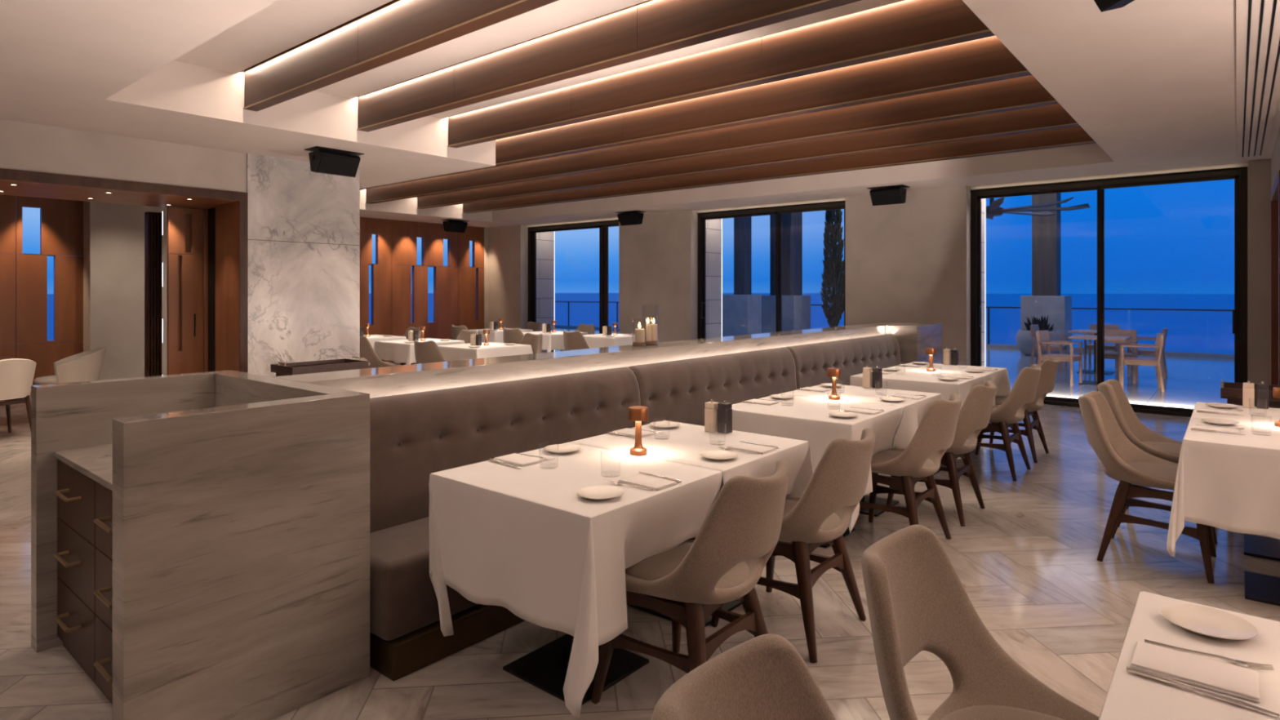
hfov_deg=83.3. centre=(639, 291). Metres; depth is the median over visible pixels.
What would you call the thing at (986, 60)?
ceiling beam
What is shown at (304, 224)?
marble column
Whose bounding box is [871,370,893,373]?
folded napkin
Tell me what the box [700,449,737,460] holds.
plate
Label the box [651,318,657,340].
pillar candle
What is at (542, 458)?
fork
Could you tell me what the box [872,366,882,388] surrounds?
pepper mill
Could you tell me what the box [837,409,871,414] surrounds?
fork
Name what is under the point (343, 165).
grille
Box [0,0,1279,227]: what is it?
ceiling
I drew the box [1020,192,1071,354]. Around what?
pergola post
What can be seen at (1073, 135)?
ceiling beam
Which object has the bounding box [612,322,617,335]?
table lamp
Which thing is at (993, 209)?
ceiling fan
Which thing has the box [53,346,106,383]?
chair back
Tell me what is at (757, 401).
folded napkin
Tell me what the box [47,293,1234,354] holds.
sea
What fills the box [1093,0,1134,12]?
ceiling speaker
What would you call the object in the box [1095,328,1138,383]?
chair
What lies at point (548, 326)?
pepper mill
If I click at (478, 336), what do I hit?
pepper mill
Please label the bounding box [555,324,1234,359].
trim
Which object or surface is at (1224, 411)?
folded napkin
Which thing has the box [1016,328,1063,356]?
bowl
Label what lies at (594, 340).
tablecloth
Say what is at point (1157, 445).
dining chair
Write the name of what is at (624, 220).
grille
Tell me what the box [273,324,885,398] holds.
marble ledge
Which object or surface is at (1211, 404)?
plate
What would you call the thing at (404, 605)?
seat cushion
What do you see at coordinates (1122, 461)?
dining chair
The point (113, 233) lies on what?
wall
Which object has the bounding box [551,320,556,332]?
table lamp
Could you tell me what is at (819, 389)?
folded napkin
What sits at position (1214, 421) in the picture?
plate
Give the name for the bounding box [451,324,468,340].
dining chair
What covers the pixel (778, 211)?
window
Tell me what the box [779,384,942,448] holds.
tablecloth
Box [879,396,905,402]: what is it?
plate
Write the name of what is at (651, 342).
vase
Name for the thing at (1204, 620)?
plate
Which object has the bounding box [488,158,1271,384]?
wall
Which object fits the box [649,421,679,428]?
plate
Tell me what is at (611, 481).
fork
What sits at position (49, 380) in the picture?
seat cushion
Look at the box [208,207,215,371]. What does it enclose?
trim
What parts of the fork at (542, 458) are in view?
handle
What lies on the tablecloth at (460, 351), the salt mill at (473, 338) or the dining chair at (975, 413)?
the salt mill at (473, 338)
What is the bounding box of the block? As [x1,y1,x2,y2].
[860,322,942,364]
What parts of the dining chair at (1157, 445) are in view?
leg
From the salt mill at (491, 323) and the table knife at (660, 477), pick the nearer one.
the table knife at (660, 477)
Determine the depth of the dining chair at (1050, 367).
6.17 m
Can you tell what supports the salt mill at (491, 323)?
on the tablecloth at (495, 336)
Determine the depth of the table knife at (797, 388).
5.04 m
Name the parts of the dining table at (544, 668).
plate, plate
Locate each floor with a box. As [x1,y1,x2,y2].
[0,362,1279,719]
[555,327,1234,408]
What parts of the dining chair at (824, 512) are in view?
leg, leg, leg, leg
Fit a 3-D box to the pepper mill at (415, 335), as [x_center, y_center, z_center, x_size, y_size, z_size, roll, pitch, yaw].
[-3.137,0.619,10.074,0.053,0.158,0.053,0,0,40]
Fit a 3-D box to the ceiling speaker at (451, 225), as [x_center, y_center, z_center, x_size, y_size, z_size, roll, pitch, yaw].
[-3.701,-1.300,14.423,0.264,0.240,0.500,0,0,40]
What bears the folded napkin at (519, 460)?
on the tablecloth at (523, 541)
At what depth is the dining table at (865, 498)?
4.73 m
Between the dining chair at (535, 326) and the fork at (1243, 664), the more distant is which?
the dining chair at (535, 326)
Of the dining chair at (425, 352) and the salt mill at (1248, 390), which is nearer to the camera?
the salt mill at (1248, 390)
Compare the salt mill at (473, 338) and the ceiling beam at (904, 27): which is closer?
the ceiling beam at (904, 27)
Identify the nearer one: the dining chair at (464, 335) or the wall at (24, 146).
the wall at (24, 146)
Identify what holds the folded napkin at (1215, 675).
on the tablecloth at (1130, 696)
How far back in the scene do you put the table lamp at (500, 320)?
13.07 m
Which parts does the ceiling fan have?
motor, blade, blade, blade, blade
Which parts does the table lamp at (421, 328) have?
lamp shade, stem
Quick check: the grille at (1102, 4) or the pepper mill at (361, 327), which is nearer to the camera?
the grille at (1102, 4)
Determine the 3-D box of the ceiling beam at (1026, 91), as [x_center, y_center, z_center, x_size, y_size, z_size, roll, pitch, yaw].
[-0.645,-1.750,9.201,10.664,0.430,0.114,0,0,40]
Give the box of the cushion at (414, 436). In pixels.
[369,366,640,533]
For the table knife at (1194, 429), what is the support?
on the tablecloth at (1227, 482)
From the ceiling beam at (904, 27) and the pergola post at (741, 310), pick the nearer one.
the ceiling beam at (904, 27)
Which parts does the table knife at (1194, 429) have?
handle, blade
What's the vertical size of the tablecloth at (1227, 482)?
0.589 m
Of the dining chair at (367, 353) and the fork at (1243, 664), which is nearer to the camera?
the fork at (1243, 664)
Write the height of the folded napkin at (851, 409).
0.008 m
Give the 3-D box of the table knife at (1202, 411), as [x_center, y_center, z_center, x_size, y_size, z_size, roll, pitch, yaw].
[3.289,0.692,4.083,0.210,0.012,0.014,0,0,42]
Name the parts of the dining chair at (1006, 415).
leg, leg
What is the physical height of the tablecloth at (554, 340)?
0.382 m
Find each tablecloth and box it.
[363,334,406,347]
[373,337,465,364]
[428,442,722,717]
[437,342,533,361]
[468,328,533,342]
[522,330,588,352]
[568,420,813,497]
[569,333,635,350]
[731,395,902,533]
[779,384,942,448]
[849,368,985,459]
[887,362,1010,405]
[1098,591,1279,719]
[1166,417,1279,556]
[1190,402,1279,425]
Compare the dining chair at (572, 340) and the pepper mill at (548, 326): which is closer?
the dining chair at (572, 340)
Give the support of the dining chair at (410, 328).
on the floor at (642, 689)
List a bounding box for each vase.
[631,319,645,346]
[644,305,658,345]
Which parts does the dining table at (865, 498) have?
plate, plate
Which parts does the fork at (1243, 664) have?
handle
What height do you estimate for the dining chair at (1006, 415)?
0.872 m
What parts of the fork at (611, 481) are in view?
handle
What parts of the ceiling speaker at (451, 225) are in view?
mounting plate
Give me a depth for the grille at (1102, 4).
3.00 m
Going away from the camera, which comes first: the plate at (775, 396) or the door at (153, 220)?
the plate at (775, 396)
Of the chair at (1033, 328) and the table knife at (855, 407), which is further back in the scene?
the chair at (1033, 328)
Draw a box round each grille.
[317,154,359,176]
[448,222,466,232]
[617,214,637,225]
[870,190,902,205]
[1093,0,1115,9]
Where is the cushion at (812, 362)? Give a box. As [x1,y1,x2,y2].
[785,333,901,390]
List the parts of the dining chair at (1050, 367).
leg, leg, leg, leg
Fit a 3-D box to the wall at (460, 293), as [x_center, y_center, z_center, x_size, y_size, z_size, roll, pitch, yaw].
[-5.375,0.015,13.894,0.200,2.870,5.950,0,0,40]
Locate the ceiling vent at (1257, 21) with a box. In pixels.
[1235,0,1279,157]
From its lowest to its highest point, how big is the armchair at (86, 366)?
0.802 m
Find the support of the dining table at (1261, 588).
on the floor at (642, 689)
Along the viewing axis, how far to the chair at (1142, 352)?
12.34 m
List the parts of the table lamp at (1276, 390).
lamp shade, stem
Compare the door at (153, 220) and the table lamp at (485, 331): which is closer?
the door at (153, 220)
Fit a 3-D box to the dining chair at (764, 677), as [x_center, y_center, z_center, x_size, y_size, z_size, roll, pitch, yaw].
[0.309,1.019,0.953,0.614,0.872,0.565,0,0,41]
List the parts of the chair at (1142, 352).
leg, rail, seat, armrest, armrest, leg, backrest, leg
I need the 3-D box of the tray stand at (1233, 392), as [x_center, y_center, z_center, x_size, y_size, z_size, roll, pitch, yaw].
[4.308,1.035,4.781,0.700,0.830,0.420,0,0,40]
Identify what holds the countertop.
on the station
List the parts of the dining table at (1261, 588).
plate, plate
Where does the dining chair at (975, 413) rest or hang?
on the floor at (642, 689)
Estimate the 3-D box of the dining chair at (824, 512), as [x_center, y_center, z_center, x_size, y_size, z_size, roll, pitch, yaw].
[0.697,1.019,3.109,0.614,0.872,0.565,0,0,40]
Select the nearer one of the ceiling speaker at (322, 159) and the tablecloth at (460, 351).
the ceiling speaker at (322, 159)
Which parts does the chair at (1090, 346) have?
leg, leg, seat, backrest, leg, leg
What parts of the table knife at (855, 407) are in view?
handle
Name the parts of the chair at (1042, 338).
leg, backrest, leg, rail, armrest, seat, armrest, leg, leg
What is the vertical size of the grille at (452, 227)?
0.164 m
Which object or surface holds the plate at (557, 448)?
on the tablecloth at (523, 541)
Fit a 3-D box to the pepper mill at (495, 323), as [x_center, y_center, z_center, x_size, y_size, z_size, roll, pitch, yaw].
[-2.615,0.619,13.056,0.053,0.158,0.053,0,0,40]
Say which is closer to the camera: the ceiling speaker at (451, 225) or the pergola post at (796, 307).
the ceiling speaker at (451, 225)
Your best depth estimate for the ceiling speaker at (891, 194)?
9.76 m
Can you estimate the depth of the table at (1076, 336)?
11.30 m
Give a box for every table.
[0,356,15,359]
[502,537,742,705]
[818,494,898,548]
[933,448,975,474]
[1067,334,1131,385]
[1068,329,1115,374]
[1243,533,1279,605]
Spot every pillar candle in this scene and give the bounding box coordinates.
[635,323,644,342]
[644,319,651,341]
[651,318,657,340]
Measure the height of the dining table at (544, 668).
0.744 m
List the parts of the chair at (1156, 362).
leg, leg, armrest, seat, armrest, rail, leg, backrest, leg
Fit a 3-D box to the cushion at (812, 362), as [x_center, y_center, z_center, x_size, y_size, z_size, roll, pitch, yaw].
[2.068,0.761,7.051,0.165,0.578,2.524,0,0,40]
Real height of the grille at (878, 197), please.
0.164 m
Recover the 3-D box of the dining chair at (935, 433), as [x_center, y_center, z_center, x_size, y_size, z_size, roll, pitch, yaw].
[1.522,1.019,4.152,0.614,0.872,0.565,0,0,40]
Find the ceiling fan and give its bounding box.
[986,196,1089,219]
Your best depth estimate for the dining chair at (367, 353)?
9.36 m
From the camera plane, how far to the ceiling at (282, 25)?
5.16 m
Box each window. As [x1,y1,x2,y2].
[528,219,618,333]
[697,200,844,338]
[970,166,1247,417]
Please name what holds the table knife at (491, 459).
on the tablecloth at (523, 541)
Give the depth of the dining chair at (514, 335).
11.44 m
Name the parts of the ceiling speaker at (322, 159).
mounting plate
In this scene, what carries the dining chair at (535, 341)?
on the floor at (642, 689)
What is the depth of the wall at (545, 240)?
13.26 m
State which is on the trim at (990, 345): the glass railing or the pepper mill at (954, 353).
the glass railing
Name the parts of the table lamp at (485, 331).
stem, lamp shade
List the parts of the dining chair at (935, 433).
leg, leg, leg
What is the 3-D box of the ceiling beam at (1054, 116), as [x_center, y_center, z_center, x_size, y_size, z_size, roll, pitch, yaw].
[0.006,-1.750,9.987,10.664,0.430,0.114,0,0,40]
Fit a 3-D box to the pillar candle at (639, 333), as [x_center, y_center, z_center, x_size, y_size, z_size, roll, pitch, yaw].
[-0.001,0.288,5.069,0.068,0.136,0.068,0,0,40]
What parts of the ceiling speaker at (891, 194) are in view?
mounting plate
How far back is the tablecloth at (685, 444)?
3.30 m
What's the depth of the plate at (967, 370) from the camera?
6.23 m
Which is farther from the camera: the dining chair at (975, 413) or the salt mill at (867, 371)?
the salt mill at (867, 371)
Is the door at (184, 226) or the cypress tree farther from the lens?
the cypress tree
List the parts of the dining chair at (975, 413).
leg, leg, leg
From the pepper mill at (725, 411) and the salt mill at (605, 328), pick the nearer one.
the pepper mill at (725, 411)
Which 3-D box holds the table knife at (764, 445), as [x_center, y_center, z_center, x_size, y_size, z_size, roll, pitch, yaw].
[0.537,0.692,3.252,0.210,0.012,0.014,0,0,42]
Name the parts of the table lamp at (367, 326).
lamp shade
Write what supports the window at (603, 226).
in the wall at (909, 261)
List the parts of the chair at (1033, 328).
leg, backrest, leg, rail, armrest, seat, armrest, leg, leg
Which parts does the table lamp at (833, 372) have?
stem, lamp shade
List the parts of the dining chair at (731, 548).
leg, leg, leg, leg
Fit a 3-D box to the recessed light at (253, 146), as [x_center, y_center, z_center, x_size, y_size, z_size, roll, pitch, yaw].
[-3.762,-1.418,7.060,0.112,0.004,0.112,0,0,40]
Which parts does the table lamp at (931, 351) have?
stem, lamp shade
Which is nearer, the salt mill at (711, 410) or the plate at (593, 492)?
the plate at (593, 492)
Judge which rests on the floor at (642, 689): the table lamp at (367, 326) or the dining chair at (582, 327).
the dining chair at (582, 327)
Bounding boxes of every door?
[144,211,163,377]
[166,206,203,374]
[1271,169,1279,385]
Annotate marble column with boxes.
[246,153,359,377]
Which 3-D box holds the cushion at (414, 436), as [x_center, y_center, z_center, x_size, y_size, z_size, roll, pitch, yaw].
[-0.674,0.761,3.738,0.165,0.578,1.979,0,0,40]
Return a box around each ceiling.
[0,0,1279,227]
[173,0,903,118]
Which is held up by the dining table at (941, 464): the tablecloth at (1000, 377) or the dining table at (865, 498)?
the tablecloth at (1000, 377)
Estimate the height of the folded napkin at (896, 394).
0.008 m
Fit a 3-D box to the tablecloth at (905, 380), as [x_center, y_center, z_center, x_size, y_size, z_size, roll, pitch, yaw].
[2.280,0.995,5.888,0.943,0.592,0.901,0,0,40]
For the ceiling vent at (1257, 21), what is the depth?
4.65 m
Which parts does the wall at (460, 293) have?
wood panel, wood panel, wood panel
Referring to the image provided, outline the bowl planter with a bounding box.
[1016,315,1063,356]
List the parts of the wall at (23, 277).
wood panel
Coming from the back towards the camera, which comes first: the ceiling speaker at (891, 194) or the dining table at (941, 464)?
the ceiling speaker at (891, 194)
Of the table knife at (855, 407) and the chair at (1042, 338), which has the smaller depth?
the table knife at (855, 407)
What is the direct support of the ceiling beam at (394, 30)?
attached to the ceiling at (1152, 82)
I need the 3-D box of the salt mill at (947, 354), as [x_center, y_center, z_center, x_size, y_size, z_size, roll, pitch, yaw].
[2.913,0.619,6.831,0.053,0.158,0.053,0,0,40]
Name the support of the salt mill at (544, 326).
on the tablecloth at (554, 340)
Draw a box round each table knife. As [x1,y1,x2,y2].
[488,457,520,468]
[607,431,635,438]
[638,471,681,482]
[741,441,779,448]
[742,400,770,405]
[797,388,824,392]
[854,407,884,411]
[1125,666,1279,716]
[1191,428,1243,435]
[1196,410,1244,416]
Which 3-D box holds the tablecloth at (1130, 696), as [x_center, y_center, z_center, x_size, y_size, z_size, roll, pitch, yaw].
[1.321,0.994,1.159,1.079,0.590,0.870,0,0,40]
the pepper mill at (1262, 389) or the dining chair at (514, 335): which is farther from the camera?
the dining chair at (514, 335)
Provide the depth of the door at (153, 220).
8.32 m
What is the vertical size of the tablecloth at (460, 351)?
0.382 m
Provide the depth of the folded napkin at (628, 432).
3.52 m
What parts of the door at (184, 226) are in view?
door, handle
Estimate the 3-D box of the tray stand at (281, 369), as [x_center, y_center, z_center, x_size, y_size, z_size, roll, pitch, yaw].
[-2.904,1.035,6.545,0.420,0.830,0.700,0,0,40]
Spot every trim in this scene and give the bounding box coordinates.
[0,179,239,372]
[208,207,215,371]
[554,198,986,366]
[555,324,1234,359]
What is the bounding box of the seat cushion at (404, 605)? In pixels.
[369,516,478,640]
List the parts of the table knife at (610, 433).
handle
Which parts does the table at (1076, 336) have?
plate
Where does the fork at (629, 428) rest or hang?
on the tablecloth at (685, 444)
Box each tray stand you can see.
[271,356,368,376]
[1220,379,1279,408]
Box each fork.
[518,453,555,459]
[606,480,653,490]
[629,427,662,432]
[718,446,759,454]
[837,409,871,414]
[885,395,916,399]
[1144,639,1274,670]
[1195,424,1244,429]
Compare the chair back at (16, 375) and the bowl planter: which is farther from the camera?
the bowl planter
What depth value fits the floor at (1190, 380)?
12.14 m
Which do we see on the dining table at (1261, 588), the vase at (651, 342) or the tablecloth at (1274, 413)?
the tablecloth at (1274, 413)
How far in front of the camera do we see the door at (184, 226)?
7.89 m
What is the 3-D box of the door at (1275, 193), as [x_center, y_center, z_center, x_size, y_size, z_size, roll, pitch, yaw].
[6.035,0.220,6.604,0.325,2.460,1.870,0,0,40]
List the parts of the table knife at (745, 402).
handle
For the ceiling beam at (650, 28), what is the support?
attached to the ceiling at (1152, 82)
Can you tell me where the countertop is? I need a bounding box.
[53,443,112,490]
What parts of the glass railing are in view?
post, rail, post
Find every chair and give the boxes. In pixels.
[360,336,401,368]
[382,326,421,364]
[413,339,446,364]
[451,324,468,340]
[455,329,478,343]
[502,327,542,352]
[519,333,542,353]
[524,321,541,331]
[560,323,594,351]
[563,329,589,351]
[591,459,789,704]
[651,633,835,719]
[711,427,875,662]
[859,393,961,539]
[861,524,1099,719]
[885,380,996,526]
[969,364,1041,480]
[974,357,1059,462]
[1030,324,1067,371]
[1035,329,1082,386]
[1078,391,1216,583]
[1084,324,1119,370]
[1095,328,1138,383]
[1097,378,1217,543]
[1118,333,1164,391]
[1127,328,1168,378]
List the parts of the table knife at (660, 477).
blade, handle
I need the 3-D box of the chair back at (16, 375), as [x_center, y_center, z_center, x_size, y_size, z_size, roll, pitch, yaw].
[-6.256,0.850,7.034,0.471,0.400,0.637,0,0,25]
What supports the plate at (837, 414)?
on the tablecloth at (801, 418)
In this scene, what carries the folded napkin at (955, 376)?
on the tablecloth at (905, 380)
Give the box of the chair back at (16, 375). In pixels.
[0,358,36,399]
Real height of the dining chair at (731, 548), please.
0.872 m
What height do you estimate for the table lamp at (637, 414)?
0.199 m
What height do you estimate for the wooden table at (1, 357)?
0.705 m
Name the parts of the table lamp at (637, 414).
stem, lamp shade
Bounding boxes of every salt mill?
[408,329,413,341]
[470,333,475,345]
[489,320,493,329]
[542,324,546,332]
[602,325,607,335]
[704,400,719,432]
[862,365,872,388]
[943,347,951,364]
[1242,381,1254,408]
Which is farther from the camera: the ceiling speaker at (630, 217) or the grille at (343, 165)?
the ceiling speaker at (630, 217)
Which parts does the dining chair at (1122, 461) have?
leg, leg, leg, leg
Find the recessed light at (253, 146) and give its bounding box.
[249,145,262,147]
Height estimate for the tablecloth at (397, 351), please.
0.382 m
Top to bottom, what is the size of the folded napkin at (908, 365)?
0.008 m
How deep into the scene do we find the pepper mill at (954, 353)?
6.79 m
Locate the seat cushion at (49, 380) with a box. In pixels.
[33,374,57,385]
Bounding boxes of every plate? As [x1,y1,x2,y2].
[544,444,580,453]
[577,485,623,500]
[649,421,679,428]
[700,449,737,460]
[769,394,794,399]
[820,382,842,387]
[828,411,857,417]
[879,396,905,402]
[882,368,901,371]
[911,361,928,364]
[937,377,959,381]
[964,368,984,373]
[1160,604,1257,639]
[1200,417,1239,425]
[1204,402,1239,408]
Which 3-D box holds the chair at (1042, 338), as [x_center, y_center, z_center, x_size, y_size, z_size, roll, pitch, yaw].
[6.668,1.056,11.490,0.540,0.832,0.560,0,0,-45]
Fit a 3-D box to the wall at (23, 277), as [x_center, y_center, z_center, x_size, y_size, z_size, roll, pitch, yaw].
[-10.014,0.015,8.290,0.200,2.870,6.000,0,0,40]
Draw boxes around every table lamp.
[364,323,370,337]
[419,326,426,341]
[483,329,489,345]
[498,318,503,329]
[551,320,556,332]
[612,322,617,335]
[628,405,648,455]
[827,367,840,399]
[925,347,936,371]
[1272,386,1279,426]
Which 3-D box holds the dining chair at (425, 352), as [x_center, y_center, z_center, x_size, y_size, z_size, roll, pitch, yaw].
[-2.452,1.019,8.807,0.565,0.872,0.614,0,0,34]
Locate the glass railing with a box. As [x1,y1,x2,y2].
[555,301,1232,344]
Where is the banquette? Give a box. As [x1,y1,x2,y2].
[369,333,901,681]
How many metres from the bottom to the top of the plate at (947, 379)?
0.016 m
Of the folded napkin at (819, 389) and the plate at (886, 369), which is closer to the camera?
the folded napkin at (819, 389)
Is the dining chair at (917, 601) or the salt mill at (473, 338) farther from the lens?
the salt mill at (473, 338)
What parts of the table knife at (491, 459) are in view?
handle, blade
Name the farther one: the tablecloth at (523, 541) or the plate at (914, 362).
the plate at (914, 362)
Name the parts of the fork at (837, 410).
handle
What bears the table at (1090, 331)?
on the floor at (1190, 380)
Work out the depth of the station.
2.46 m
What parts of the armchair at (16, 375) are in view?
leg, rail, leg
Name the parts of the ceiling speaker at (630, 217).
mounting plate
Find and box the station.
[31,369,369,719]
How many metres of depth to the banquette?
3.47 m
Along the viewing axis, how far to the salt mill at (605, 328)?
11.36 m
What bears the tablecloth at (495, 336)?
on the dining table
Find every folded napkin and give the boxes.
[493,453,544,466]
[612,427,654,437]
[617,473,676,490]
[726,442,776,453]
[746,399,778,404]
[801,386,831,391]
[844,407,882,414]
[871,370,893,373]
[890,393,924,399]
[900,364,921,367]
[945,375,973,378]
[972,368,996,371]
[1129,640,1260,702]
[1191,424,1239,434]
[1197,408,1238,414]
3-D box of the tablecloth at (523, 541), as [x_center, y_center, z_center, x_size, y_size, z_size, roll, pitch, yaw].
[-0.266,0.983,2.714,0.930,0.568,0.868,0,0,40]
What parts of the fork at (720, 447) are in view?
handle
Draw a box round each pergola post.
[722,216,763,337]
[761,212,810,333]
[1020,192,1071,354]
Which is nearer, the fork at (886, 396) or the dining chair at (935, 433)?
the dining chair at (935, 433)
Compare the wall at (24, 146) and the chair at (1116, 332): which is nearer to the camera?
the wall at (24, 146)
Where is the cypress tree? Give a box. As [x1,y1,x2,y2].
[819,208,844,327]
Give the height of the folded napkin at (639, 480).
0.008 m
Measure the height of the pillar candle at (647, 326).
0.168 m
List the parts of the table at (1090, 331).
plate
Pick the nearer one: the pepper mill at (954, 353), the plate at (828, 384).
the plate at (828, 384)
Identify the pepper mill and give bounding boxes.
[360,326,363,336]
[413,329,418,341]
[475,333,481,345]
[493,320,497,329]
[546,324,551,332]
[607,325,611,335]
[717,400,732,433]
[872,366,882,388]
[951,348,958,365]
[1256,381,1268,408]
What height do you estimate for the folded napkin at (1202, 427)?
0.008 m
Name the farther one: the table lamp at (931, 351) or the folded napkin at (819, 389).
the table lamp at (931, 351)
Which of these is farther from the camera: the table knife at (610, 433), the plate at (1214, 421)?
the plate at (1214, 421)
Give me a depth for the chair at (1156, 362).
10.73 m
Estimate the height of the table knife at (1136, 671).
0.012 m
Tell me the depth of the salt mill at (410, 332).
10.06 m
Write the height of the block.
1.064 m
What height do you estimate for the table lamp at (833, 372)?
0.199 m
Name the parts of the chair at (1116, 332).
leg, seat, backrest, leg, leg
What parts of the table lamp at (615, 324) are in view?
stem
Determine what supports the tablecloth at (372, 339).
on the dining table
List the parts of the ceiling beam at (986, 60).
brass trim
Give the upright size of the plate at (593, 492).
0.016 m
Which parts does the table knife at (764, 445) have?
handle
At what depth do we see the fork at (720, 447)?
3.13 m
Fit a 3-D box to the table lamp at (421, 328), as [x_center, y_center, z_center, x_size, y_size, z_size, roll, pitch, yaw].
[-3.049,0.598,10.118,0.085,0.199,0.085,0,0,40]
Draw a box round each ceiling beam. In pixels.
[243,0,558,111]
[356,0,862,132]
[360,35,1031,190]
[365,75,1058,204]
[417,103,1079,208]
[447,0,995,147]
[462,125,1096,213]
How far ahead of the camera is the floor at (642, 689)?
3.30 m
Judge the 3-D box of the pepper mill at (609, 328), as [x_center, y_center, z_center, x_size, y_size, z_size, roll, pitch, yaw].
[-0.482,0.619,11.368,0.053,0.158,0.053,0,0,40]
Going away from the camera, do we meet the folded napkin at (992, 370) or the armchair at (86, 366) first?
the folded napkin at (992, 370)
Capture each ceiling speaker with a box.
[304,146,364,177]
[440,218,468,232]
[615,210,645,226]
[866,184,909,205]
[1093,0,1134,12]
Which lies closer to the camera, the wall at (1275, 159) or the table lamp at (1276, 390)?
the table lamp at (1276, 390)
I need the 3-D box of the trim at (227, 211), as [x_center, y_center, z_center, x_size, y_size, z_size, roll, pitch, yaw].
[-6.470,0.220,5.440,1.235,2.460,6.130,0,0,40]
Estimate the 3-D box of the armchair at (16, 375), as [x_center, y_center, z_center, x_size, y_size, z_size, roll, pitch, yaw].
[-6.339,1.051,7.074,0.655,0.802,0.637,0,0,25]
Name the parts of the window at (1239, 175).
handle, handle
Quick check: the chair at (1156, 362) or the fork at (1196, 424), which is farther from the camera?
the chair at (1156, 362)
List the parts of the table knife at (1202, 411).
handle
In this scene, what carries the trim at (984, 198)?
attached to the wall at (545, 240)
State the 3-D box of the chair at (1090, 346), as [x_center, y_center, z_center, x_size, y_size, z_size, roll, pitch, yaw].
[8.783,1.056,13.669,0.540,0.832,0.560,0,0,40]
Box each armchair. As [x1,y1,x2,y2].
[0,358,36,432]
[33,346,106,385]
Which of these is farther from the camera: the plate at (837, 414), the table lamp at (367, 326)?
the table lamp at (367, 326)
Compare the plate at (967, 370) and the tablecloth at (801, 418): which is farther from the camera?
the plate at (967, 370)
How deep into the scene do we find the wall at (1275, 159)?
6.86 m
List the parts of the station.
handle, handle, handle, drawer, drawer, drawer, handle, handle, handle, drawer, drawer, drawer, panel, panel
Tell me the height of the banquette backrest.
0.578 m
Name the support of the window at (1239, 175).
in the wall at (909, 261)
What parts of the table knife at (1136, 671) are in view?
handle, blade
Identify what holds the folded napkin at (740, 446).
on the tablecloth at (685, 444)
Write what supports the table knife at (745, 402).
on the tablecloth at (801, 418)
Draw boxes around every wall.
[0,119,246,192]
[0,194,83,395]
[83,200,167,380]
[357,217,488,361]
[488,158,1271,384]
[536,198,984,366]
[1271,126,1279,191]

